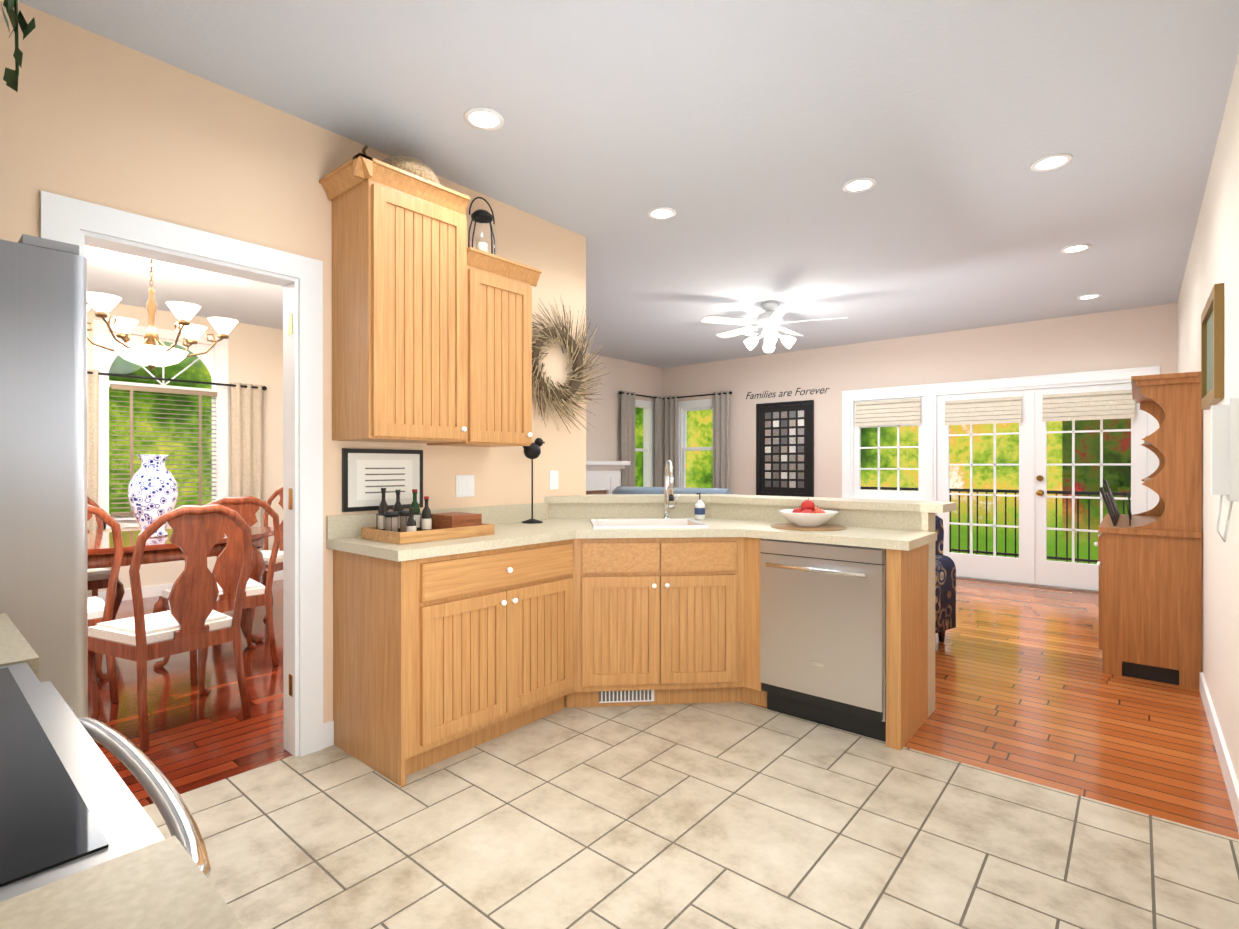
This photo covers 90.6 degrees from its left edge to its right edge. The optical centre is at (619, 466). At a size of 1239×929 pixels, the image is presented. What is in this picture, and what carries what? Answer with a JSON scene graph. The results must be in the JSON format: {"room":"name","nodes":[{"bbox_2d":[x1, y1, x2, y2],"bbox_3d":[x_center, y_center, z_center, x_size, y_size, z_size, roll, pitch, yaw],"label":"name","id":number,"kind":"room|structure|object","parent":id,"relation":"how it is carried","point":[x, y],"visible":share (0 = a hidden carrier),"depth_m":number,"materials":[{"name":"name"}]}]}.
{"room":"kitchen","nodes":[
{"label":"kitchen","id":0,"kind":"room"},
{"bbox_2d":[87,301,282,591],"bbox_3d":[-5.097,-0.133,5.081,0.120,2.720,4.370,0,0,40],"label":"wall","id":1,"kind":"structure","parent":0,"point":[255,354],"depth_m":6.43,"materials":[{"name":"beige paint"}]},
{"bbox_2d":[93,319,228,528],"bbox_3d":[-4.377,-0.379,5.893,0.168,1.870,1.100,0,0,40],"label":"dining room window","id":2,"kind":"structure","parent":1,"relation":"in","point":[214,359],"depth_m":5.89,"materials":[{"name":"white"}]},
{"bbox_2d":[110,384,216,516],"bbox_3d":[-4.316,-0.152,5.843,0.050,1.195,0.830,0,0,40],"label":"window blind","id":3,"kind":"object","parent":2,"relation":"attached to","point":[132,388],"visible":0.79,"depth_m":5.85,"materials":[{"name":"white plastic"}]},
{"bbox_2d":[87,369,266,596],"bbox_3d":[-4.293,0.176,5.823,0.148,2.060,1.706,0,0,40],"label":"curtain","id":4,"kind":"object","parent":1,"relation":"attached to","point":[246,437],"visible":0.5,"depth_m":6.23,"materials":[{"name":"beige fabric"}]},
{"bbox_2d":[98,570,282,602],"bbox_3d":[-5.004,1.175,5.090,0.014,0.105,4.200,0,0,40],"label":"baseboard","id":5,"kind":"structure","parent":1,"relation":"attached to","point":[155,590],"depth_m":5.78,"materials":[{"name":"white"}]},
{"bbox_2d":[88,580,292,806],"bbox_3d":[-3.346,1.260,3.685,4.360,0.060,4.250,0,0,40],"label":"floor","id":6,"kind":"structure","parent":0,"point":[198,740],"depth_m":3.09,"materials":[{"name":"brown wood"}]},
{"bbox_2d":[87,504,123,703],"bbox_3d":[-2.966,0.709,3.199,0.588,1.070,0.586,0,0,40],"label":"dining chair","id":7,"kind":"object","parent":6,"relation":"on","point":[99,610],"visible":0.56,"depth_m":3.22,"materials":[{"name":"brown wood"}]},
{"bbox_2d":[87,496,124,619],"bbox_3d":[-3.948,0.707,4.356,0.588,1.070,0.586,0,0,40],"label":"dining chair","id":8,"kind":"object","parent":6,"relation":"on","point":[97,578],"visible":0.12,"depth_m":4.36,"materials":[{"name":"brown wood"}]},
{"bbox_2d":[88,504,252,750],"bbox_3d":[-2.171,0.709,2.979,0.588,1.070,0.586,0,0,31],"label":"dining chair","id":9,"kind":"object","parent":6,"relation":"on","point":[191,619],"visible":0.88,"depth_m":2.85,"materials":[{"name":"brown wood"}]},
{"bbox_2d":[87,527,273,642],"bbox_3d":[-3.204,0.858,4.054,1.100,0.781,1.720,0,0,40],"label":"dining table","id":10,"kind":"object","parent":6,"relation":"on","point":[100,550],"visible":0.25,"depth_m":3.86,"materials":[{"name":"brown wood"}]},
{"bbox_2d":[128,455,177,536],"bbox_3d":[-3.139,0.192,4.130,0.273,0.548,0.273,0,0,40],"label":"vase","id":11,"kind":"object","parent":10,"relation":"on","point":[152,491],"visible":0.98,"depth_m":4.05,"materials":[{"name":"ceramic"}]},
{"bbox_2d":[153,496,280,684],"bbox_3d":[-2.463,0.708,3.795,0.588,1.070,0.586,0,0,40],"label":"dining chair","id":12,"kind":"object","parent":6,"relation":"on","point":[227,568],"visible":0.62,"depth_m":3.68,"materials":[{"name":"brown wood"}]},
{"bbox_2d":[212,487,282,619],"bbox_3d":[-3.008,0.705,5.238,0.586,1.070,0.588,0,0,15],"label":"dining chair","id":13,"kind":"object","parent":6,"relation":"on","point":[265,552],"visible":0.31,"depth_m":5.42,"materials":[{"name":"brown wood"}]},
{"bbox_2d":[0,0,585,722],"bbox_3d":[-1.437,-0.128,2.626,0.120,2.720,3.640,0,0,40],"label":"wall","id":14,"kind":"structure","parent":0,"point":[92,118],"depth_m":2.42,"materials":[{"name":"beige paint"}]},
{"bbox_2d":[40,190,322,756],"bbox_3d":[-1.644,0.168,2.382,0.156,2.130,0.900,0,0,40],"label":"door frame","id":15,"kind":"structure","parent":14,"relation":"attached to","point":[82,224],"depth_m":2.61,"materials":[{"name":"white wood"}]},
{"bbox_2d":[323,720,333,737],"bbox_3d":[-0.905,1.178,3.364,0.014,0.105,1.550,0,0,40],"label":"baseboard","id":16,"kind":"structure","parent":14,"relation":"attached to","point":[328,727],"depth_m":2.70,"materials":[{"name":"white wood"}]},
{"bbox_2d":[342,448,422,511],"bbox_3d":[-1.112,0.059,2.902,0.019,0.285,0.400,0,0,40],"label":"framed picture","id":17,"kind":"object","parent":14,"relation":"attached to","point":[368,475],"visible":0.94,"depth_m":2.87,"materials":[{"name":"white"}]},
{"bbox_2d":[319,153,541,446],"bbox_3d":[-0.850,-0.681,2.928,0.380,1.145,0.980,0,0,40],"label":"upper cabinet","id":18,"kind":"object","parent":14,"relation":"attached to","point":[431,328],"visible":1,"depth_m":2.69,"materials":[{"name":"brown wood"}]},
{"bbox_2d":[362,145,439,184],"bbox_3d":[-0.984,-1.320,2.758,0.310,0.133,0.361,0,0,40],"label":"basket","id":19,"kind":"object","parent":18,"relation":"on","point":[414,166],"visible":0.4,"depth_m":2.66,"materials":[{"name":"brown wicker"}]},
{"bbox_2d":[467,197,497,254],"bbox_3d":[-0.698,-1.196,3.113,0.172,0.345,0.171,0,0,40],"label":"lantern","id":20,"kind":"object","parent":18,"relation":"on","point":[482,216],"visible":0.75,"depth_m":3.09,"materials":[{"name":"black metal"}]},
{"bbox_2d":[456,475,473,496],"bbox_3d":[-0.820,0.101,3.257,0.008,0.115,0.115,0,0,40],"label":"switch plate","id":21,"kind":"object","parent":14,"relation":"attached to","point":[464,485],"depth_m":3.25,"materials":[{"name":"white plastic"}]},
{"bbox_2d":[549,471,558,489],"bbox_3d":[-0.400,0.080,3.754,0.008,0.115,0.070,0,0,40],"label":"switch plate","id":22,"kind":"object","parent":14,"relation":"attached to","point":[553,475],"depth_m":3.75,"materials":[{"name":"white plastic"}]},
{"bbox_2d":[532,296,609,433],"bbox_3d":[-0.352,-0.619,3.678,0.171,0.840,0.879,0,0,40],"label":"wreath","id":23,"kind":"object","parent":14,"relation":"attached to","point":[544,336],"visible":0.92,"depth_m":3.72,"materials":[{"name":"brown plant"}]},
{"bbox_2d":[586,353,661,486],"bbox_3d":[-0.894,-0.138,7.579,0.120,2.720,4.630,0,0,40],"label":"wall","id":24,"kind":"structure","parent":0,"point":[603,438],"depth_m":8.41,"materials":[{"name":"beige paint"}]},
{"bbox_2d":[18,0,1238,367],"bbox_3d":[-0.657,-1.542,4.517,7.630,0.100,9.240,0,0,40],"label":"ceiling","id":25,"kind":"structure","parent":0,"point":[746,140],"depth_m":2.74,"materials":[{"name":"grey paint"}]},
{"bbox_2d":[1,0,35,91],"bbox_3d":[-1.286,-1.116,1.309,0.172,0.638,0.049,0,0,40],"label":"ivy","id":26,"kind":"object","parent":25,"relation":"hanging from","point":[10,77],"visible":1,"depth_m":1.28,"materials":[{"name":"green plant"}]},
{"bbox_2d":[87,259,237,370],"bbox_3d":[-3.114,-1.065,4.080,0.968,0.849,0.942,0,0,40],"label":"dining chandelier","id":27,"kind":"object","parent":25,"relation":"hanging from","point":[150,354],"visible":0.77,"depth_m":4.01,"materials":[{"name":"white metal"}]},
{"bbox_2d":[464,107,503,130],"bbox_3d":[-0.578,-1.484,2.618,0.170,0.006,0.170,0,0,40],"label":"recessed light","id":28,"kind":"object","parent":25,"relation":"in","point":[483,118],"visible":1,"depth_m":2.61,"materials":[{"name":"white"}]},
{"bbox_2d":[647,207,675,219],"bbox_3d":[0.248,-1.486,3.596,0.170,0.006,0.170,0,0,40],"label":"recessed light","id":29,"kind":"object","parent":25,"relation":"in","point":[661,213],"visible":1,"depth_m":3.60,"materials":[{"name":"white"}]},
{"bbox_2d":[744,332,758,335],"bbox_3d":[1.488,-1.493,6.894,0.170,0.006,0.170,0,0,40],"label":"recessed light","id":30,"kind":"object","parent":25,"relation":"in","point":[751,334],"visible":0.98,"depth_m":6.89,"materials":[{"name":"white"}]},
{"bbox_2d":[701,302,847,352],"bbox_3d":[1.402,-1.284,5.654,1.285,0.417,1.245,0,0,40],"label":"ceiling fan","id":31,"kind":"object","parent":25,"relation":"hanging from","point":[770,320],"visible":1,"depth_m":5.55,"materials":[{"name":"white"}]},
{"bbox_2d":[842,177,876,192],"bbox_3d":[1.265,-1.486,3.235,0.170,0.006,0.170,0,0,40],"label":"recessed light","id":32,"kind":"object","parent":25,"relation":"in","point":[859,185],"visible":1,"depth_m":3.23,"materials":[{"name":"white"}]},
{"bbox_2d":[1030,153,1072,171],"bbox_3d":[2.108,-1.485,2.994,0.170,0.006,0.170,0,0,40],"label":"recessed light","id":33,"kind":"object","parent":25,"relation":"in","point":[1051,162],"visible":1,"depth_m":2.99,"materials":[{"name":"white"}]},
{"bbox_2d":[1060,244,1090,252],"bbox_3d":[3.108,-1.488,4.178,0.170,0.006,0.170,0,0,40],"label":"recessed light","id":34,"kind":"object","parent":25,"relation":"in","point":[1076,248],"visible":0.94,"depth_m":4.17,"materials":[{"name":"white"}]},
{"bbox_2d":[1077,294,1101,299],"bbox_3d":[4.114,-1.490,5.370,0.170,0.006,0.170,0,0,40],"label":"recessed light","id":35,"kind":"object","parent":25,"relation":"in","point":[1089,296],"visible":1,"depth_m":5.36,"materials":[{"name":"white"}]},
{"bbox_2d":[142,702,1238,928],"bbox_3d":[-0.220,1.264,1.660,3.030,0.060,3.490,0,0,40],"label":"floor","id":36,"kind":"structure","parent":0,"point":[729,815],"depth_m":2.02,"materials":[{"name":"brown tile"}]},
{"bbox_2d":[0,613,38,679],"bbox_3d":[-1.409,0.728,0.892,0.483,1.014,0.773,0,0,40],"label":"base cabinet","id":37,"kind":"object","parent":36,"relation":"on","point":[14,648],"depth_m":1.08,"materials":[{"name":"stone"}]},
{"bbox_2d":[0,234,87,716],"bbox_3d":[-1.856,0.346,1.381,0.807,1.777,0.915,0,0,40],"label":"refrigerator","id":38,"kind":"object","parent":36,"relation":"on","point":[43,453],"visible":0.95,"depth_m":1.45,"materials":[{"name":"grey metal"}]},
{"bbox_2d":[0,662,210,901],"bbox_3d":[-0.905,0.701,0.518,0.763,1.070,0.852,0,0,40],"label":"range","id":39,"kind":"object","parent":36,"relation":"on","point":[70,804],"visible":0.83,"depth_m":0.64,"materials":[{"name":"silver metal"}]},
{"bbox_2d":[0,835,245,928],"bbox_3d":[-0.461,0.730,0.091,0.460,1.014,0.773,0,0,40],"label":"countertop","id":40,"kind":"structure","parent":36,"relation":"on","point":[164,884],"depth_m":0.46,"materials":[{"name":"beige stone"}]},
{"bbox_2d":[326,494,941,786],"bbox_3d":[0.126,0.724,2.843,1.987,1.015,2.045,0,0,40],"label":"base cabinet","id":41,"kind":"object","parent":36,"relation":"on","point":[444,649],"depth_m":2.90,"materials":[{"name":"brown wood"}]},
{"bbox_2d":[361,523,493,544],"bbox_3d":[-0.861,0.292,2.782,0.320,0.048,0.480,0,0,40],"label":"wood tray","id":42,"kind":"object","parent":41,"relation":"on","point":[393,537],"visible":0.83,"depth_m":2.63,"materials":[{"name":"brown wood"}]},
{"bbox_2d":[522,438,544,523],"bbox_3d":[-0.491,0.064,3.468,0.120,0.501,0.184,0,0,40],"label":"stand","id":43,"kind":"object","parent":41,"relation":"on","point":[532,451],"visible":0.79,"depth_m":3.45,"materials":[{"name":"black metal"}]},
{"bbox_2d":[662,460,678,518],"bbox_3d":[0.297,0.136,3.605,0.164,0.356,0.191,0,0,40],"label":"pull-down faucet","id":44,"kind":"object","parent":41,"relation":"on","point":[668,488],"visible":0.98,"depth_m":3.65,"materials":[{"name":"silver metal"}]},
{"bbox_2d":[694,493,704,519],"bbox_3d":[0.482,0.235,3.677,0.065,0.158,0.065,0,0,40],"label":"soap bottle","id":45,"kind":"object","parent":41,"relation":"on","point":[699,510],"visible":1,"depth_m":3.65,"materials":[{"name":"white plastic"}]},
{"bbox_2d":[770,523,846,530],"bbox_3d":[0.984,0.312,3.201,0.380,0.005,0.380,0,0,40],"label":"woven placemat","id":46,"kind":"object","parent":41,"relation":"on","point":[793,526],"visible":0.69,"depth_m":3.14,"materials":[{"name":"wicker"}]},
{"bbox_2d":[778,498,837,526],"bbox_3d":[0.984,0.235,3.200,0.304,0.147,0.304,0,0,40],"label":"bowl","id":47,"kind":"object","parent":46,"relation":"on","point":[808,513],"visible":1,"depth_m":3.13,"materials":[{"name":"white ceramic"}]},
{"bbox_2d":[760,539,885,741],"bbox_3d":[1.050,0.796,3.021,0.593,0.865,0.491,0,0,40],"label":"dishwasher","id":48,"kind":"object","parent":41,"relation":"in","point":[823,634],"visible":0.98,"depth_m":2.86,"materials":[{"name":"silver metal"}]},
{"bbox_2d":[662,303,1176,497],"bbox_3d":[2.896,-0.137,7.488,6.030,2.720,0.120,0,0,40],"label":"wall","id":49,"kind":"structure","parent":0,"point":[1131,338],"depth_m":7.12,"materials":[{"name":"beige paint"}]},
{"bbox_2d":[635,399,712,487],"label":"room window","id":50,"kind":"structure","parent":49,"relation":"in","point":[683,408],"depth_m":9.09,"materials":[{"name":"white wood"}]},
{"bbox_2d":[618,391,731,488],"bbox_3d":[0.766,0.076,8.473,1.260,2.250,1.119,0,0,40],"label":"curtain","id":51,"kind":"object","parent":49,"relation":"attached to","point":[666,412],"visible":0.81,"depth_m":8.61,"materials":[{"name":"grey fabric"}]},
{"bbox_2d":[756,400,813,496],"bbox_3d":[2.153,-0.228,8.014,0.795,1.240,0.030,0,0,40],"label":"photo collage","id":52,"kind":"object","parent":49,"relation":"attached to","point":[784,448],"visible":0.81,"depth_m":8.00,"materials":[{"name":"black"}]},
{"bbox_2d":[746,388,829,398],"bbox_3d":[2.174,-0.971,8.013,1.165,0.097,0.003,0,0,40],"label":"sign","id":53,"kind":"object","parent":49,"relation":"attached to","point":[787,394],"visible":1,"depth_m":7.99,"materials":[{"name":"black paint"}]},
{"bbox_2d":[855,398,920,425],"bbox_3d":[3.144,-0.635,7.189,0.727,0.290,0.048,0,0,40],"label":"shades","id":54,"kind":"object","parent":49,"relation":"attached to","point":[901,411],"depth_m":7.17,"materials":[{"name":"fabric"}]},
{"bbox_2d":[945,396,1021,424],"bbox_3d":[3.886,-0.594,6.562,0.707,0.270,0.048,0,0,40],"label":"shades","id":55,"kind":"object","parent":49,"relation":"attached to","point":[1004,409],"depth_m":6.54,"materials":[{"name":"fabric"}]},
{"bbox_2d":[861,487,1130,563],"bbox_3d":[4.798,0.823,7.260,4.608,1.040,1.978,0,0,40],"label":"deck railing","id":56,"kind":"object","parent":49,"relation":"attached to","point":[1066,558],"depth_m":8.12,"materials":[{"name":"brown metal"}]},
{"bbox_2d":[842,366,1159,592],"bbox_3d":[3.870,0.147,6.621,2.947,2.155,0.185,0,0,40],"label":"doors","id":57,"kind":"structure","parent":49,"relation":"in","point":[1031,565],"depth_m":6.37,"materials":[{"name":"white wood"}]},
{"bbox_2d":[1042,389,1134,421],"bbox_3d":[4.566,-0.593,5.988,0.713,0.270,0.048,0,0,40],"label":"shades","id":58,"kind":"object","parent":49,"relation":"attached to","point":[1115,404],"depth_m":5.97,"materials":[{"name":"fabric"}]},
{"bbox_2d":[752,578,1238,839],"bbox_3d":[1.393,1.256,5.710,5.790,0.060,4.780,0,0,40],"label":"floor","id":59,"kind":"structure","parent":0,"point":[1026,689],"depth_m":3.04,"materials":[{"name":"brown wood"}]},
{"bbox_2d":[586,461,630,494],"bbox_3d":[-0.487,0.573,7.538,0.550,1.300,1.910,0,0,40],"label":"fireplace mantel","id":60,"kind":"object","parent":59,"relation":"on","point":[603,477],"visible":0.1,"depth_m":7.97,"materials":[{"name":"white"}]},
{"bbox_2d":[612,486,732,493],"bbox_3d":[0.685,0.709,6.176,1.600,1.030,1.010,0,0,32],"label":"loveseat","id":61,"kind":"object","parent":59,"relation":"on","point":[635,490],"visible":0.02,"depth_m":5.83,"materials":[{"name":"blue fabric"}]},
{"bbox_2d":[935,515,955,640],"bbox_3d":[1.814,0.788,4.424,0.910,0.880,0.820,0,0,-35],"label":"floral armchair","id":62,"kind":"object","parent":59,"relation":"on","point":[945,593],"visible":0.12,"depth_m":4.25,"materials":[{"name":"fabric"}]},
{"bbox_2d":[1094,371,1201,689],"bbox_3d":[3.436,0.352,4.023,0.486,1.755,1.330,0,0,40],"label":"hutch","id":63,"kind":"object","parent":59,"relation":"on","point":[1149,564],"visible":1,"depth_m":3.49,"materials":[{"name":"brown wood"}]},
{"bbox_2d":[1099,480,1131,525],"bbox_3d":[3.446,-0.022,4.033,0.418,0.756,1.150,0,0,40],"label":"framed picture","id":64,"kind":"object","parent":63,"relation":"on","point":[1111,506],"visible":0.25,"depth_m":3.91,"materials":[{"name":"black"}]},
{"bbox_2d":[1177,54,1238,783],"bbox_3d":[2.487,-0.128,2.422,0.120,2.720,8.390,0,0,40],"label":"wall","id":65,"kind":"structure","parent":0,"point":[1213,258],"depth_m":2.66,"materials":[{"name":"beige paint"}]},
{"bbox_2d":[1201,283,1223,409],"bbox_3d":[2.735,-0.528,2.833,0.030,0.480,0.700,0,0,40],"label":"framed picture","id":66,"kind":"object","parent":65,"relation":"attached to","point":[1212,353],"visible":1,"depth_m":2.64,"materials":[{"name":"brown wood"}]},
{"bbox_2d":[1199,672,1238,831],"bbox_3d":[1.752,1.181,1.658,0.014,0.105,4.470,0,0,40],"label":"baseboard","id":67,"kind":"structure","parent":65,"relation":"attached to","point":[1230,778],"depth_m":2.51,"materials":[{"name":"white wood"}]},
{"bbox_2d":[1211,397,1238,541],"bbox_3d":[2.076,0.014,2.095,0.085,0.482,0.220,0,0,40],"label":"phone","id":68,"kind":"object","parent":65,"relation":"attached to","point":[1225,451],"visible":1,"depth_m":2.04,"materials":[{"name":"white plastic"}]},
{"label":"outside","id":69,"kind":"structure","parent":0,"visible":0},
{"bbox_2d":[109,341,211,513],"bbox_3d":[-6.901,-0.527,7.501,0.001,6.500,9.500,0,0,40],"label":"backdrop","id":70,"kind":"structure","parent":69,"point":[130,367],"depth_m":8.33,"materials":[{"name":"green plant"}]},
{"bbox_2d":[635,408,637,486],"bbox_3d":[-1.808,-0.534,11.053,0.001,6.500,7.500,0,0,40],"label":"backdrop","id":71,"kind":"structure","parent":69,"point":[636,445],"depth_m":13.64,"materials":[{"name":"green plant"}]},
{"bbox_2d":[638,408,1130,563],"bbox_3d":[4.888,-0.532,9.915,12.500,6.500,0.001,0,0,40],"label":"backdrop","id":72,"kind":"structure","parent":69,"point":[702,425],"depth_m":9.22,"materials":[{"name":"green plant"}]}
]}

